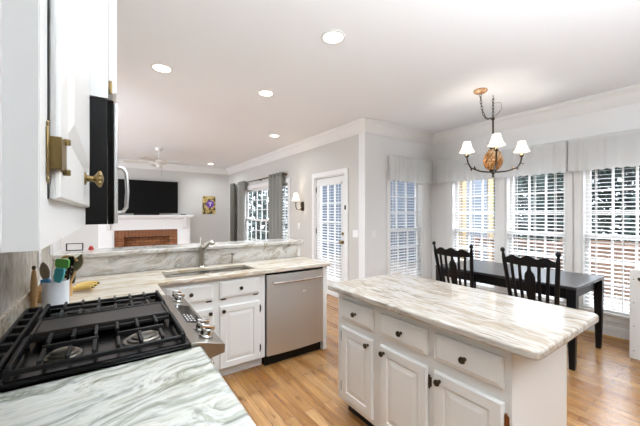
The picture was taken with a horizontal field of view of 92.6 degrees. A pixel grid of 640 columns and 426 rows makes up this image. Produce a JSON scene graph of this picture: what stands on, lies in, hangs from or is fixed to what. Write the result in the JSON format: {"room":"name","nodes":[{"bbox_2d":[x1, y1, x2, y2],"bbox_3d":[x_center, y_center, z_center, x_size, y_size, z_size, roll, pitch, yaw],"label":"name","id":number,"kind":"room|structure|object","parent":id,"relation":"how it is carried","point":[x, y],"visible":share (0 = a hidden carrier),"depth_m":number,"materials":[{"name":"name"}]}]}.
{"room":"kitchen","nodes":[
{"label":"kitchen","id":0,"kind":"room"},
{"bbox_2d":[37,239,60,285],"bbox_3d":[-0.439,0.030,-0.122,0.140,2.800,7.100,0,0,-35],"label":"wall","id":1,"kind":"structure","parent":0,"point":[56,245],"depth_m":2.55,"materials":[{"name":"paint"}]},
{"bbox_2d":[0,289,29,338],"bbox_3d":[-0.907,0.465,0.697,0.022,0.102,2.380,0,0,-35],"label":"backsplash","id":2,"kind":"structure","parent":1,"relation":"attached to","point":[12,314],"depth_m":1.34,"materials":[{"name":"white stone"}]},
{"bbox_2d":[0,243,52,316],"bbox_3d":[-1.151,0.227,1.039,0.010,0.370,3.220,0,0,-35],"label":"backsplash","id":3,"kind":"structure","parent":1,"relation":"attached to","point":[15,267],"depth_m":1.42,"materials":[{"name":"stone"}]},
{"bbox_2d":[38,250,40,268],"bbox_3d":[-1.724,0.280,1.883,0.009,0.116,0.072,0,0,-35],"label":"outlet","id":4,"kind":"object","parent":3,"relation":"attached to","point":[39,251],"visible":0.8,"depth_m":1.86,"materials":[{"name":"white plastic"}]},
{"bbox_2d":[49,244,51,254],"bbox_3d":[-1.981,0.250,2.253,0.009,0.116,0.072,0,0,-35],"label":"outlet","id":5,"kind":"object","parent":3,"relation":"attached to","point":[50,246],"visible":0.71,"depth_m":2.23,"materials":[{"name":"white plastic"}]},
{"bbox_2d":[0,0,103,252],"bbox_3d":[-0.628,-0.664,0.585,0.348,1.408,0.812,0,0,-35],"label":"upper cabinet","id":6,"kind":"object","parent":1,"relation":"attached to","point":[45,178],"visible":1,"depth_m":0.34,"materials":[{"name":"white paint"}]},
{"bbox_2d":[90,0,116,134],"bbox_3d":[-1.091,-0.877,1.284,0.382,0.982,0.849,0,0,-35],"label":"upper cabinet","id":7,"kind":"object","parent":1,"relation":"attached to","point":[103,13],"visible":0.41,"depth_m":1.02,"materials":[{"name":"white paint"}]},
{"bbox_2d":[85,97,128,224],"bbox_3d":[-1.058,-0.172,1.303,0.444,0.420,0.835,0,0,-35],"label":"microwave","id":8,"kind":"object","parent":1,"relation":"attached to","point":[103,201],"visible":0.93,"depth_m":1.03,"materials":[{"name":"black plastic"}]},
{"bbox_2d":[61,168,228,249],"bbox_3d":[-5.471,0.030,7.974,6.488,2.800,0.140,0,0,-35],"label":"wall","id":9,"kind":"structure","parent":0,"point":[192,186],"depth_m":9.08,"materials":[{"name":"paint"}]},
{"bbox_2d":[118,160,228,174],"bbox_3d":[-5.451,-1.288,7.823,6.348,0.165,0.130,0,0,-35],"label":"trim","id":10,"kind":"structure","parent":9,"relation":"attached to","point":[169,167],"depth_m":8.74,"materials":[{"name":"white paint"}]},
{"bbox_2d":[202,196,214,213],"bbox_3d":[-3.379,-0.240,9.319,0.380,0.540,0.029,0,0,-35],"label":"poster","id":11,"kind":"object","parent":9,"relation":"attached to","point":[208,202],"visible":1,"depth_m":9.30,"materials":[{"name":"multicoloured paper"}]},
{"bbox_2d":[76,244,299,277],"bbox_3d":[-1.195,0.897,3.063,2.245,1.066,0.139,0,0,-35],"label":"wall","id":12,"kind":"structure","parent":0,"point":[298,244],"depth_m":3.09,"materials":[{"name":"white paint"}]},
{"bbox_2d":[52,244,297,278],"bbox_3d":[-1.176,0.440,3.005,2.203,0.152,0.020,0,0,-35],"label":"backsplash","id":13,"kind":"structure","parent":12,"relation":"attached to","point":[92,266],"depth_m":2.86,"materials":[{"name":"white stone"}]},
{"bbox_2d":[52,238,303,259],"bbox_3d":[-1.446,0.343,2.986,2.825,0.039,0.360,0,0,-35],"label":"ledge","id":14,"kind":"object","parent":12,"relation":"on","point":[117,251],"visible":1,"depth_m":2.87,"materials":[{"name":"white stone"}]},
{"bbox_2d":[66,243,82,250],"bbox_3d":[-2.107,0.291,2.628,0.120,0.062,0.012,0,0,-21],"label":"photo frame","id":15,"kind":"object","parent":14,"relation":"on","point":[66,243],"visible":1,"depth_m":2.62,"materials":[{"name":"black plastic"}]},
{"bbox_2d":[229,134,358,279],"bbox_3d":[-1.087,0.030,7.219,0.140,2.800,6.094,0,0,-35],"label":"wall","id":16,"kind":"structure","parent":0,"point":[300,167],"depth_m":5.87,"materials":[{"name":"paint"}]},
{"bbox_2d":[233,172,286,185],"bbox_3d":[-1.610,-0.820,7.723,0.145,0.072,3.100,0,0,-35],"label":"curtain rod","id":17,"kind":"object","parent":16,"relation":"attached to","point":[283,173],"visible":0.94,"depth_m":7.51,"materials":[{"name":"brown metal"}]},
{"bbox_2d":[230,183,234,240],"bbox_3d":[-2.593,0.270,9.081,0.094,2.280,0.324,0,0,-35],"label":"curtain","id":18,"kind":"object","parent":17,"relation":"hanging from","point":[232,188],"visible":0.79,"depth_m":9.03,"materials":[{"name":"grey fabric"}]},
{"bbox_2d":[238,181,244,240],"bbox_3d":[-2.172,0.270,8.473,0.094,2.280,0.504,0,0,-35],"label":"curtain","id":19,"kind":"object","parent":17,"relation":"hanging from","point":[241,185],"visible":0.81,"depth_m":8.37,"materials":[{"name":"grey fabric"}]},
{"bbox_2d":[268,172,282,238],"bbox_3d":[-1.000,0.270,6.775,0.094,2.280,0.683,0,0,-35],"label":"curtain","id":20,"kind":"object","parent":17,"relation":"hanging from","point":[276,181],"visible":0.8,"depth_m":6.65,"materials":[{"name":"grey fabric"}]},
{"bbox_2d":[245,178,289,240],"bbox_3d":[-1.380,0.180,7.603,0.185,1.840,2.810,0,0,-35],"label":"window","id":21,"kind":"structure","parent":16,"relation":"attached to","point":[262,186],"depth_m":8.01,"materials":[{"name":"white paint"}]},
{"bbox_2d":[282,184,287,237],"bbox_3d":[-0.827,0.180,6.775,0.066,1.621,0.500,0,0,-35],"label":"window blind","id":22,"kind":"object","parent":21,"relation":"attached to","point":[285,185],"visible":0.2,"depth_m":6.62,"materials":[{"name":"white paint"}]},
{"bbox_2d":[226,117,364,174],"bbox_3d":[-1.121,-1.288,7.031,0.130,0.165,6.364,0,0,-35],"label":"crown molding","id":23,"kind":"structure","parent":16,"relation":"attached to","point":[356,127],"depth_m":5.72,"materials":[{"name":"white paint"}]},
{"bbox_2d":[292,193,303,210],"bbox_3d":[-0.446,-0.217,5.976,0.222,0.345,0.172,0,0,-35],"label":"wall sconce","id":24,"kind":"object","parent":16,"relation":"attached to","point":[295,196],"visible":1,"depth_m":5.95,"materials":[{"name":"brown metal"}]},
{"bbox_2d":[312,167,347,296],"bbox_3d":[0.195,0.352,5.324,0.191,2.155,1.040,0,0,-35],"label":"door","id":25,"kind":"structure","parent":16,"relation":"attached to","point":[337,175],"depth_m":5.24,"materials":[{"name":"white paint"}]},
{"bbox_2d":[317,181,341,281],"bbox_3d":[0.147,0.304,5.290,0.066,1.648,0.680,0,0,-35],"label":"window blind","id":26,"kind":"object","parent":25,"relation":"attached to","point":[338,182],"visible":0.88,"depth_m":5.26,"materials":[{"name":"white paint"}]},
{"bbox_2d":[353,230,357,237],"bbox_3d":[0.547,0.320,4.728,0.010,0.116,0.125,0,0,-35],"label":"light switch","id":27,"kind":"object","parent":16,"relation":"attached to","point":[355,232],"visible":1,"depth_m":4.72,"materials":[{"name":"white plastic"}]},
{"bbox_2d":[116,0,639,168],"bbox_3d":[-1.095,-1.395,3.073,8.100,0.050,13.100,0,0,-35],"label":"ceiling","id":28,"kind":"structure","parent":0,"point":[419,65],"depth_m":2.84,"materials":[{"name":"paint"}]},
{"bbox_2d":[122,147,188,167],"bbox_3d":[-3.424,-1.080,6.484,1.288,0.580,1.248,0,0,-35],"label":"ceiling fan","id":29,"kind":"object","parent":28,"relation":"hanging from","point":[158,163],"visible":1,"depth_m":6.35,"materials":[{"name":"white"}]},
{"bbox_2d":[150,63,172,72],"bbox_3d":[-1.493,-1.366,2.891,0.196,0.008,0.196,0,0,-35],"label":"recessed light","id":30,"kind":"object","parent":28,"relation":"in","point":[159,67],"visible":1,"depth_m":2.89,"materials":[{"name":"white paint"}]},
{"bbox_2d":[257,90,274,96],"bbox_3d":[-0.616,-1.366,3.494,0.196,0.008,0.196,0,0,-35],"label":"recessed light","id":31,"kind":"object","parent":28,"relation":"in","point":[266,93],"visible":1,"depth_m":3.50,"materials":[{"name":"white paint"}]},
{"bbox_2d":[321,30,345,44],"bbox_3d":[0.102,-1.366,2.382,0.196,0.008,0.196,0,0,-35],"label":"recessed light","id":32,"kind":"object","parent":28,"relation":"in","point":[332,37],"visible":1,"depth_m":2.37,"materials":[{"name":"white paint"}]},
{"bbox_2d":[459,88,529,177],"bbox_3d":[1.999,-0.891,3.553,0.754,0.958,0.552,0,0,-35],"label":"chandelier","id":33,"kind":"object","parent":28,"relation":"hanging from","point":[493,158],"visible":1,"depth_m":3.51,"materials":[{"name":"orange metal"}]},
{"bbox_2d":[359,132,430,278],"bbox_3d":[1.293,0.030,5.076,1.612,2.800,0.140,0,0,-35],"label":"wall","id":34,"kind":"structure","parent":0,"point":[374,149],"depth_m":4.68,"materials":[{"name":"paint"}]},
{"bbox_2d":[371,230,375,237],"bbox_3d":[0.814,0.320,4.652,0.085,0.116,0.010,0,0,-35],"label":"light switch","id":35,"kind":"object","parent":34,"relation":"attached to","point":[373,232],"visible":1,"depth_m":4.65,"materials":[{"name":"white plastic"}]},
{"bbox_2d":[365,117,432,145],"bbox_3d":[1.317,-1.288,4.928,1.742,0.165,0.130,0,0,-35],"label":"trim","id":36,"kind":"structure","parent":34,"relation":"attached to","point":[372,126],"depth_m":4.86,"materials":[{"name":"white paint"}]},
{"bbox_2d":[386,169,426,277],"bbox_3d":[1.426,0.280,5.141,1.000,1.940,0.185,0,0,-35],"label":"window","id":37,"kind":"structure","parent":34,"relation":"in","point":[422,196],"depth_m":5.33,"materials":[{"name":"white paint"}]},
{"bbox_2d":[391,181,421,276],"bbox_3d":[1.436,0.280,5.127,0.800,1.726,0.066,0,0,-35],"label":"window blind","id":38,"kind":"object","parent":37,"relation":"attached to","point":[395,182],"visible":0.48,"depth_m":5.14,"materials":[{"name":"white paint"}]},
{"bbox_2d":[388,155,431,183],"bbox_3d":[1.522,-0.702,5.064,1.035,0.406,0.096,0,0,-35],"label":"window valance","id":39,"kind":"object","parent":37,"relation":"attached to","point":[400,168],"visible":1,"depth_m":5.03,"materials":[{"name":"white fabric"}]},
{"bbox_2d":[222,294,639,425],"bbox_3d":[-1.095,1.455,3.073,8.100,0.050,13.100,0,0,-35],"label":"floor","id":40,"kind":"structure","parent":0,"point":[603,389],"depth_m":2.49,"materials":[{"name":"brown wood"}]},
{"bbox_2d":[0,290,224,393],"bbox_3d":[-0.931,0.936,1.395,0.734,0.948,0.865,0,0,-35],"label":"gas range","id":41,"kind":"object","parent":40,"relation":"on","point":[50,343],"visible":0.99,"depth_m":1.22,"materials":[{"name":"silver metal"}]},
{"bbox_2d":[98,215,193,247],"bbox_3d":[-4.640,0.743,8.208,2.280,1.375,0.419,0,0,-35],"label":"fireplace","id":42,"kind":"object","parent":40,"relation":"on","point":[130,230],"visible":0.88,"depth_m":8.16,"materials":[{"name":"white paint"}]},
{"bbox_2d":[118,179,177,214],"bbox_3d":[-4.692,-0.413,8.282,1.550,0.934,0.160,0,0,-35],"label":"television","id":43,"kind":"object","parent":42,"relation":"on","point":[146,197],"visible":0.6,"depth_m":8.29,"materials":[{"name":"black"}]},
{"bbox_2d":[118,215,193,217],"bbox_3d":[-4.640,0.095,8.208,2.280,0.080,0.419,0,0,-35],"label":"mantel shelf","id":44,"kind":"object","parent":42,"relation":"attached to","point":[119,216],"depth_m":8.15,"materials":[{"name":"white paint"}]},
{"bbox_2d":[160,274,264,375],"bbox_3d":[-0.989,0.993,2.737,0.892,0.874,0.503,0,0,-35],"label":"base cabinet","id":45,"kind":"object","parent":40,"relation":"on","point":[235,306],"visible":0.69,"depth_m":2.65,"materials":[{"name":"white paint"}]},
{"bbox_2d":[38,256,329,306],"bbox_3d":[-0.851,0.535,2.596,2.272,0.039,1.020,0,0,-35],"label":"countertop","id":46,"kind":"structure","parent":45,"relation":"on","point":[133,283],"depth_m":2.49,"materials":[{"name":"white stone"}]},
{"bbox_2d":[29,266,38,307],"bbox_3d":[-1.484,0.394,1.587,0.039,0.243,0.039,0,0,-35],"label":"pepper mill","id":47,"kind":"object","parent":46,"relation":"on","point":[33,294],"visible":0.9,"depth_m":1.58,"materials":[{"name":"brown wood"}]},
{"bbox_2d":[37,284,72,302],"bbox_3d":[-1.582,0.459,1.825,0.090,0.114,0.166,0,0,-5],"label":"knife block","id":48,"kind":"object","parent":46,"relation":"on","point":[39,289],"visible":0.17,"depth_m":1.75,"materials":[{"name":"brown wood"}]},
{"bbox_2d":[70,266,75,283],"bbox_3d":[-1.468,0.369,1.816,0.028,0.114,0.079,0,0,-41],"label":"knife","id":49,"kind":"object","parent":48,"relation":"in","point":[72,270],"visible":0.52,"depth_m":1.81,"materials":[{"name":"black plastic"}]},
{"bbox_2d":[42,278,69,308],"bbox_3d":[-1.455,0.444,1.686,0.117,0.143,0.117,0,0,-35],"label":"utensil crock","id":50,"kind":"object","parent":46,"relation":"on","point":[53,293],"visible":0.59,"depth_m":1.64,"materials":[{"name":"white ceramic"}]},
{"bbox_2d":[39,262,49,278],"bbox_3d":[-1.492,0.382,1.667,0.074,0.229,0.013,0,0,0],"label":"spoon","id":51,"kind":"object","parent":50,"relation":"in","point":[44,271],"visible":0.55,"depth_m":1.66,"materials":[{"name":"brown wood"}]},
{"bbox_2d":[40,278,50,285],"bbox_3d":[-1.475,0.424,1.648,0.049,0.144,0.019,0,0,1],"label":"spatula","id":52,"kind":"object","parent":50,"relation":"in","point":[48,280],"visible":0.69,"depth_m":1.64,"materials":[{"name":"blue plastic"}]},
{"bbox_2d":[53,268,65,282],"bbox_3d":[-1.412,0.396,1.650,0.076,0.201,0.018,0,0,6],"label":"spatula","id":53,"kind":"object","parent":50,"relation":"in","point":[59,273],"visible":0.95,"depth_m":1.64,"materials":[{"name":"teal plastic"}]},
{"bbox_2d":[55,258,69,269],"bbox_3d":[-1.409,0.372,1.673,0.082,0.248,0.020,0,0,7],"label":"spatula","id":54,"kind":"object","parent":50,"relation":"in","point":[59,263],"visible":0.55,"depth_m":1.67,"materials":[{"name":"green plastic"}]},
{"bbox_2d":[60,255,78,261],"bbox_3d":[-1.427,0.366,1.728,0.126,0.258,0.024,0,0,-4],"label":"spoon","id":55,"kind":"object","parent":50,"relation":"in","point":[66,256],"visible":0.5,"depth_m":1.72,"materials":[{"name":"brown wood"}]},
{"bbox_2d":[67,256,73,279],"bbox_3d":[-1.412,0.369,1.717,0.059,0.254,0.014,0,0,7],"label":"tongs","id":56,"kind":"object","parent":50,"relation":"in","point":[71,258],"visible":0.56,"depth_m":1.71,"materials":[{"name":"black plastic"}]},
{"bbox_2d":[70,254,83,285],"bbox_3d":[-1.395,0.364,1.729,0.105,0.266,0.017,0,0,-12],"label":"slotted spoon","id":57,"kind":"object","parent":50,"relation":"in","point":[76,265],"visible":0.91,"depth_m":1.73,"materials":[{"name":"brown wood"}]},
{"bbox_2d":[73,285,93,290],"bbox_3d":[-1.546,0.489,2.001,0.145,0.036,0.058,0,0,-10],"label":"banana","id":58,"kind":"object","parent":46,"relation":"on","point":[80,287],"visible":0.9,"depth_m":2.00,"materials":[{"name":"yellow food"}]},
{"bbox_2d":[73,283,96,286],"bbox_3d":[-1.569,0.489,2.053,0.145,0.036,0.058,0,0,-16],"label":"banana","id":59,"kind":"object","parent":46,"relation":"on","point":[93,284],"visible":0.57,"depth_m":2.05,"materials":[{"name":"yellow food"}]},
{"bbox_2d":[76,281,99,284],"bbox_3d":[-1.593,0.489,2.104,0.145,0.036,0.058,0,0,-22],"label":"banana","id":60,"kind":"object","parent":46,"relation":"on","point":[96,282],"visible":0.5,"depth_m":2.11,"materials":[{"name":"yellow food"}]},
{"bbox_2d":[165,268,245,277],"bbox_3d":[-0.996,0.646,2.777,0.751,0.180,0.316,0,0,-35],"label":"sink","id":61,"kind":"object","parent":46,"relation":"in","point":[234,269],"visible":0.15,"depth_m":2.86,"materials":[{"name":"silver metal"}]},
{"bbox_2d":[198,237,214,266],"bbox_3d":[-1.080,0.372,2.911,0.189,0.286,0.067,0,0,28],"label":"faucet","id":62,"kind":"object","parent":46,"relation":"on","point":[202,248],"visible":1,"depth_m":2.92,"materials":[{"name":"silver metal"}]},
{"bbox_2d":[262,267,322,365],"bbox_3d":[-0.337,0.994,3.158,0.634,0.871,0.554,0,0,-35],"label":"dishwasher","id":63,"kind":"object","parent":40,"relation":"on","point":[293,299],"visible":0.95,"depth_m":2.96,"materials":[{"name":"silver metal"}]},
{"bbox_2d":[320,266,326,349],"bbox_3d":[-0.088,0.993,3.412,0.049,0.874,0.490,0,0,-35],"label":"end panel","id":64,"kind":"object","parent":40,"relation":"on","point":[323,344],"visible":0.24,"depth_m":3.21,"materials":[{"name":"white paint"}]},
{"bbox_2d":[338,293,566,425],"bbox_3d":[0.696,0.993,1.900,0.674,0.874,1.159,0,0,-35],"label":"base cabinet","id":65,"kind":"object","parent":40,"relation":"on","point":[394,369],"visible":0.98,"depth_m":1.58,"materials":[{"name":"white paint"}]},
{"bbox_2d":[328,273,598,359],"bbox_3d":[0.739,0.535,1.901,0.770,0.039,1.347,0,0,-35],"label":"countertop","id":66,"kind":"structure","parent":65,"relation":"on","point":[526,328],"depth_m":1.60,"materials":[{"name":"white stone"}]},
{"bbox_2d":[432,241,473,287],"bbox_3d":[1.676,0.881,3.564,0.542,1.101,0.491,0,0,-35],"label":"dining chair","id":67,"kind":"object","parent":40,"relation":"on","point":[451,252],"visible":0.53,"depth_m":3.42,"materials":[{"name":"black wood"}]},
{"bbox_2d":[435,260,604,370],"bbox_3d":[2.245,1.050,3.581,0.870,0.760,1.440,0,0,-35],"label":"dining table","id":68,"kind":"object","parent":40,"relation":"on","point":[573,285],"visible":0.55,"depth_m":3.22,"materials":[{"name":"black wood"}]},
{"bbox_2d":[500,247,576,362],"bbox_3d":[2.110,0.881,2.937,0.542,1.101,0.491,0,0,-35],"label":"dining chair","id":69,"kind":"object","parent":40,"relation":"on","point":[529,261],"visible":0.59,"depth_m":2.79,"materials":[{"name":"black wood"}]},
{"bbox_2d":[629,266,639,359],"bbox_3d":[3.504,0.992,2.726,0.445,0.874,1.000,0,0,-35],"label":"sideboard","id":70,"kind":"object","parent":40,"relation":"on","point":[634,274],"visible":1,"depth_m":2.99,"materials":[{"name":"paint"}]},
{"bbox_3d":[-0.421,0.993,0.572,0.620,0.874,1.060,0,0,-35],"label":"base cabinet","id":71,"kind":"object","parent":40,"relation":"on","visible":0},
{"bbox_2d":[0,346,255,425],"bbox_3d":[-0.424,0.535,0.562,0.657,0.039,1.087,0,0,-35],"label":"countertop","id":72,"kind":"structure","parent":71,"relation":"on","point":[184,387],"depth_m":0.85,"materials":[{"name":"white stone"}]},
{"bbox_2d":[431,102,639,329],"bbox_3d":[3.940,0.030,2.794,0.140,2.800,6.906,0,0,-35],"label":"wall","id":73,"kind":"structure","parent":0,"point":[627,117],"depth_m":4.13,"materials":[{"name":"paint"}]},
{"bbox_2d":[446,178,499,292],"bbox_3d":[2.460,0.280,4.891,0.185,1.940,0.855,0,0,-35],"label":"window","id":74,"kind":"structure","parent":73,"relation":"in","point":[452,189],"depth_m":5.01,"materials":[{"name":"white paint"}]},
{"bbox_2d":[453,179,494,287],"bbox_3d":[2.446,0.280,4.882,0.066,1.726,0.680,0,0,-35],"label":"window blind","id":75,"kind":"object","parent":74,"relation":"attached to","point":[474,190],"visible":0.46,"depth_m":4.87,"materials":[{"name":"white paint"}]},
{"bbox_2d":[432,84,639,144],"bbox_3d":[3.869,-1.288,2.660,0.130,0.165,6.766,0,0,-35],"label":"trim","id":76,"kind":"structure","parent":73,"relation":"attached to","point":[628,95],"depth_m":3.95,"materials":[{"name":"white paint"}]},
{"bbox_2d":[499,172,572,306],"bbox_3d":[2.947,0.280,4.189,0.185,1.940,0.855,0,0,-35],"label":"window","id":77,"kind":"structure","parent":73,"relation":"in","point":[505,195],"depth_m":4.23,"materials":[{"name":"white paint"}]},
{"bbox_2d":[433,140,567,183],"bbox_3d":[2.531,-0.702,4.598,0.078,0.406,1.905,0,0,-35],"label":"window valance","id":78,"kind":"object","parent":77,"relation":"attached to","point":[546,158],"visible":0.88,"depth_m":4.32,"materials":[{"name":"white fabric"}]},
{"bbox_2d":[507,174,564,301],"bbox_3d":[2.933,0.280,4.179,0.066,1.726,0.680,0,0,-35],"label":"window blind","id":79,"kind":"object","parent":77,"relation":"attached to","point":[535,176],"visible":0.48,"depth_m":4.18,"materials":[{"name":"white paint"}]},
{"bbox_2d":[568,128,639,172],"bbox_3d":[3.418,-0.702,3.320,0.075,0.406,1.165,0,0,-35],"label":"window valance","id":80,"kind":"object","parent":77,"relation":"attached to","point":[621,149],"visible":1,"depth_m":3.50,"materials":[{"name":"white fabric"}]},
{"bbox_2d":[574,165,639,325],"bbox_3d":[3.442,0.280,3.474,0.185,1.940,0.855,0,0,-35],"label":"window","id":81,"kind":"structure","parent":73,"relation":"in","point":[581,178],"depth_m":3.74,"materials":[{"name":"white paint"}]},
{"bbox_2d":[584,167,639,313],"bbox_3d":[3.428,0.280,3.464,0.066,1.726,0.680,0,0,-35],"label":"window blind","id":82,"kind":"object","parent":81,"relation":"attached to","point":[595,171],"visible":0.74,"depth_m":3.53,"materials":[{"name":"white paint"}]},
{"bbox_2d":[585,324,628,341],"bbox_3d":[3.917,1.365,2.693,0.014,0.130,6.766,0,0,-35],"label":"baseboard","id":83,"kind":"structure","parent":73,"relation":"attached to","point":[608,330],"depth_m":3.49,"materials":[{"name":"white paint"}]},
{"label":"outside","id":84,"kind":"structure","parent":0,"visible":0},
{"bbox_2d":[322,254,628,309],"bbox_3d":[3.125,1.570,5.241,4.492,0.040,13.057,0,0,-35],"label":"deck","id":85,"kind":"object","parent":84,"point":[609,297],"visible":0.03,"depth_m":8.11,"materials":[{"name":"wood"}]},
{"bbox_2d":[473,237,639,293],"bbox_3d":[6.270,1.078,4.466,0.125,0.940,8.200,0,0,-35],"label":"deck railing","id":86,"kind":"object","parent":85,"relation":"on","point":[491,240],"visible":0.23,"depth_m":5.91,"materials":[{"name":"wood"}]},
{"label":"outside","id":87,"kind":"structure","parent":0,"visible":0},
{"bbox_2d":[250,235,624,296],"bbox_3d":[13.528,2.730,18.497,36.692,0.200,65.000,0,0,-35],"label":"ground","id":88,"kind":"structure","parent":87,"point":[286,235],"depth_m":16.86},
{"bbox_2d":[248,187,287,239],"bbox_3d":[-3.416,-0.155,16.454,4.502,5.581,4.420,0,0,37],"label":"bushy tree","id":89,"kind":"object","parent":88,"relation":"on","point":[262,214],"visible":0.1,"depth_m":15.25,"materials":[{"name":"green plant"}]},
{"bbox_2d":[322,179,492,262],"bbox_3d":[1.928,-0.470,12.406,2.400,6.200,9.800,0,0,-35],"label":"house","id":90,"kind":"structure","parent":88,"relation":"on","point":[465,192],"depth_m":9.69,"materials":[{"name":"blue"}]},
{"bbox_2d":[493,175,553,256],"bbox_3d":[11.685,-0.155,18.251,4.502,5.581,4.420,0,0,-17],"label":"bushy tree","id":91,"kind":"object","parent":88,"relation":"on","point":[523,181],"visible":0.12,"depth_m":16.99,"materials":[{"name":"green plant"}]},
{"bbox_2d":[518,173,601,260],"bbox_3d":[11.025,-0.256,14.089,3.306,5.782,3.416,0,0,-35],"label":"evergreen tree","id":92,"kind":"object","parent":88,"relation":"on","point":[559,178],"visible":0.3,"depth_m":13.80,"materials":[{"name":"green plant"}]},
{"bbox_2d":[560,238,639,297],"bbox_3d":[12.994,1.755,4.142,0.080,1.750,16.010,0,0,-35],"label":"fence","id":93,"kind":"object","parent":88,"relation":"on","point":[592,255],"visible":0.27,"depth_m":9.63,"materials":[{"name":"wood"}]},
{"bbox_2d":[591,165,639,245],"bbox_3d":[15.911,-0.155,15.735,4.419,5.581,4.502,0,0,19],"label":"bushy tree","id":94,"kind":"object","parent":88,"relation":"on","point":[628,177],"visible":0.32,"depth_m":15.39,"materials":[{"name":"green plant"}]},
{"bbox_2d":[616,166,639,271],"bbox_3d":[12.990,-0.256,11.253,3.306,5.782,3.416,0,0,-35],"label":"evergreen tree","id":95,"kind":"object","parent":88,"relation":"on","point":[633,200],"visible":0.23,"depth_m":11.81,"materials":[{"name":"green plant"}]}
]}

